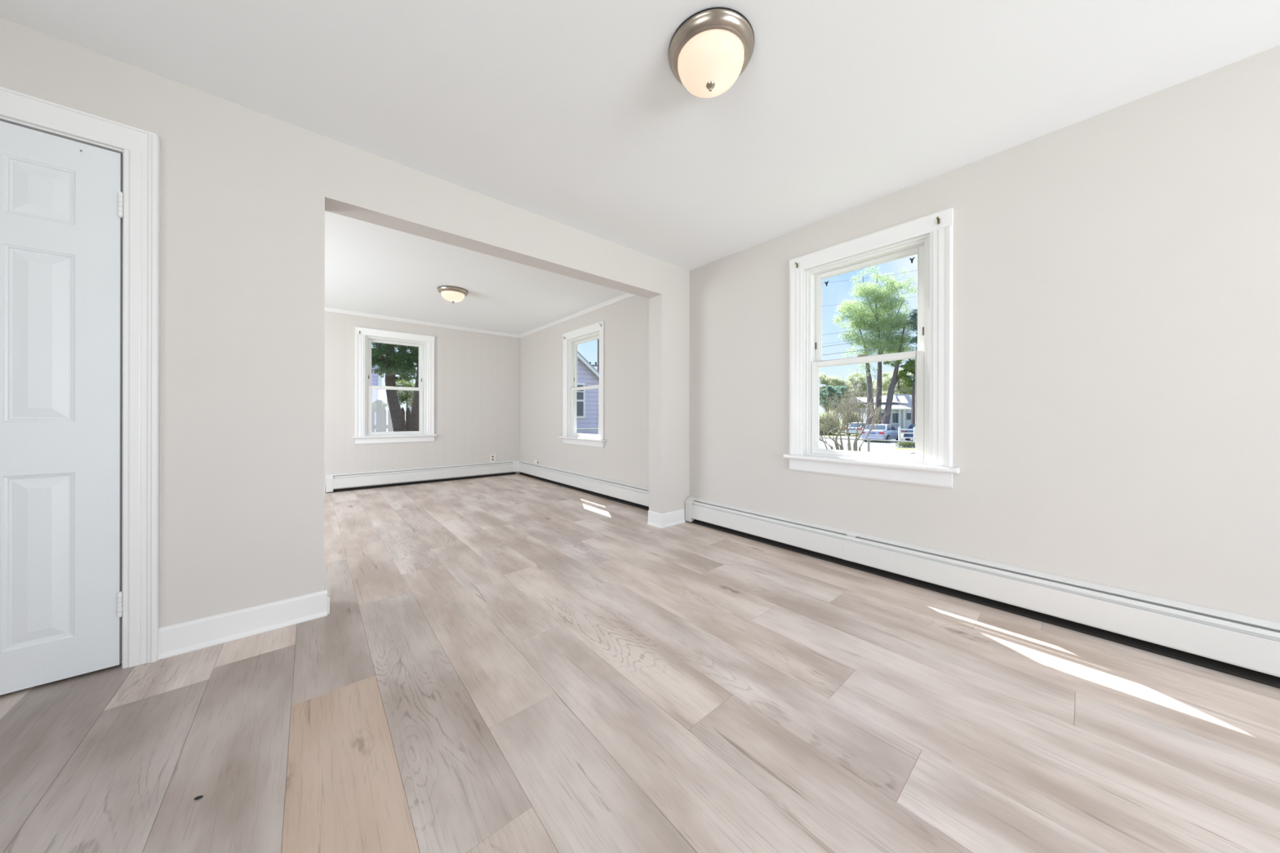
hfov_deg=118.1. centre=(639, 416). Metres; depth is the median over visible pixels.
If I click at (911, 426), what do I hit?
sedan
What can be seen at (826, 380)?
willow tree
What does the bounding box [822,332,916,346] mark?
power line
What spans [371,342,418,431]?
tree
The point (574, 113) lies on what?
ceiling
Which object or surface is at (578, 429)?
fence
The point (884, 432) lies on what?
sedan
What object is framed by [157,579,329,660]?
baseboard
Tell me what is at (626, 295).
trim
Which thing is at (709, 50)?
ceiling light
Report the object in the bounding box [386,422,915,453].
ground
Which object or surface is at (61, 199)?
door
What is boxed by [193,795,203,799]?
seed
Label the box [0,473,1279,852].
floor
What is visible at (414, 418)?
trunk
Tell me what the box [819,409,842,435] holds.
shrub
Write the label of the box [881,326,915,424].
leaning tree
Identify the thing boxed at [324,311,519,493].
wall
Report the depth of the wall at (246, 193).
1.76 m
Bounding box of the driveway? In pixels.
[819,436,915,453]
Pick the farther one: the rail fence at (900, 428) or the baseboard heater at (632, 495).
the rail fence at (900, 428)
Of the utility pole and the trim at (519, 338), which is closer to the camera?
the trim at (519, 338)
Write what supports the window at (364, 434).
in the wall at (477, 374)
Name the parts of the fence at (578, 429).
rail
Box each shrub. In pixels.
[372,400,387,412]
[395,376,415,410]
[819,372,893,451]
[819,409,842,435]
[840,411,862,432]
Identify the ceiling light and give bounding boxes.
[437,285,468,303]
[668,6,754,97]
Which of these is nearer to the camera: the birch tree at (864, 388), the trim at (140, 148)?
the trim at (140, 148)
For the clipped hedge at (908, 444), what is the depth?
25.72 m
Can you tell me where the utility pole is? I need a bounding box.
[589,338,599,372]
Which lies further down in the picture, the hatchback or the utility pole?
the hatchback
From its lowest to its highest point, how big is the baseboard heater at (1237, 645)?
0.234 m
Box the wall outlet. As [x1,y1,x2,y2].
[489,453,495,462]
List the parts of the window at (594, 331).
sill, frame, sash, sash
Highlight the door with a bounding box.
[0,120,123,695]
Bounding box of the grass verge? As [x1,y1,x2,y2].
[893,448,915,449]
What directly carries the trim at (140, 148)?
attached to the wall at (246, 193)
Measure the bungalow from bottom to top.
5.156 m
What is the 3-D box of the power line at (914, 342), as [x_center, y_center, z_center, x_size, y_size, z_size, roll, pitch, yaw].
[18.241,-6.177,22.551,28.646,5.584,0.025,0,0,3]
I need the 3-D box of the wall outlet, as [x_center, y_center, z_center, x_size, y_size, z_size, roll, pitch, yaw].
[-2.444,0.698,6.367,0.085,0.128,0.008,0,0,-41]
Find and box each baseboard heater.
[325,459,522,493]
[519,461,648,510]
[684,496,1279,688]
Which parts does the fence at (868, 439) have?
rail, post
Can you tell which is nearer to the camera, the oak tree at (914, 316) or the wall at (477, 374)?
the wall at (477, 374)
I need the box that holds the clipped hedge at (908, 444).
[895,441,915,447]
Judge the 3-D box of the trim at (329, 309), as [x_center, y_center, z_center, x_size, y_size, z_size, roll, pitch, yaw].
[-3.788,-1.383,5.192,4.506,0.044,0.036,0,0,-41]
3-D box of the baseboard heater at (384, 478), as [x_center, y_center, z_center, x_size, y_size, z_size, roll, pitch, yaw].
[-3.045,0.876,5.778,2.610,0.236,0.120,0,0,-41]
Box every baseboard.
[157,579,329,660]
[647,508,684,528]
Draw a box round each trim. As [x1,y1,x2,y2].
[0,86,160,668]
[324,306,519,337]
[518,293,635,337]
[519,337,519,459]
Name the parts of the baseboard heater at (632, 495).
panel, plate, panel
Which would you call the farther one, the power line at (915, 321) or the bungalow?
the bungalow
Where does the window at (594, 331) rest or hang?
in the wall at (1116, 303)
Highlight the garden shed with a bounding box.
[371,364,382,431]
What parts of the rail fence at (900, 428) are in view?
post, rail, post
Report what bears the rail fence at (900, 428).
on the driveway
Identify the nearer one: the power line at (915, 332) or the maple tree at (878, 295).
the power line at (915, 332)
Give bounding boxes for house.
[408,351,599,434]
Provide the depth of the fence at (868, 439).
10.97 m
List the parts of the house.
pane, pane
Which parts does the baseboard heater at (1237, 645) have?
panel, plate, panel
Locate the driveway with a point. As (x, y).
(845, 442)
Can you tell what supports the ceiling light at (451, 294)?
attached to the ceiling
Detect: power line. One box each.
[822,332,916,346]
[822,342,916,355]
[826,320,916,334]
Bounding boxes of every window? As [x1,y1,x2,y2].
[352,326,436,444]
[559,320,606,448]
[783,207,959,488]
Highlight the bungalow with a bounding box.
[844,394,911,432]
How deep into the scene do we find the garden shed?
19.52 m
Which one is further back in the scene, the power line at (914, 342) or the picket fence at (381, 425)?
the power line at (914, 342)
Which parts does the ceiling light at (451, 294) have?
lamp shade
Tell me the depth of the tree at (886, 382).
74.50 m
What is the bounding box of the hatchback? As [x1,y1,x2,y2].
[844,422,866,435]
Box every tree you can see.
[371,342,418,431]
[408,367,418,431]
[819,372,858,413]
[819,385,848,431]
[831,265,917,426]
[842,371,875,409]
[871,368,912,399]
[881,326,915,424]
[905,309,917,439]
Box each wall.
[0,17,689,627]
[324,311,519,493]
[520,44,1279,622]
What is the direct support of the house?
on the ground
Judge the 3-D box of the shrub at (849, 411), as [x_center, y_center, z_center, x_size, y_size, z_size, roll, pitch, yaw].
[26.195,0.962,47.536,2.581,3.206,3.390,0,0,31]
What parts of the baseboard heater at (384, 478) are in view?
floor plate, panel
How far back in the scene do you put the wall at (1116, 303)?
1.83 m
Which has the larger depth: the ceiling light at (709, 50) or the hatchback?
the hatchback
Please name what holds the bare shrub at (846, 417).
on the ground
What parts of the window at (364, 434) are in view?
sill, sash, sash, frame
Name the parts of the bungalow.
pane, porch post, porch post, pane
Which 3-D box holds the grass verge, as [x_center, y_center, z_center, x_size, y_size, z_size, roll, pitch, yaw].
[17.426,2.095,24.411,2.442,0.020,1.132,0,0,16]
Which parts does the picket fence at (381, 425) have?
post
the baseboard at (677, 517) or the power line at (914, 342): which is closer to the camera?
the baseboard at (677, 517)
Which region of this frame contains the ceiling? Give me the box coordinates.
[0,0,1279,334]
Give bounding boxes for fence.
[372,400,410,431]
[577,428,598,434]
[819,436,915,454]
[897,426,915,446]
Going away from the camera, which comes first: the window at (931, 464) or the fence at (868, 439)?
the window at (931, 464)
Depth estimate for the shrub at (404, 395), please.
11.66 m
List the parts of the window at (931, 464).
frame, sash, sash, sill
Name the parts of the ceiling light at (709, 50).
lamp shade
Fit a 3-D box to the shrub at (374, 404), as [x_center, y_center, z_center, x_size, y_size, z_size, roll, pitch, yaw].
[-7.731,0.579,11.299,0.498,2.111,1.109,0,0,-35]
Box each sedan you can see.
[860,423,897,442]
[902,424,915,440]

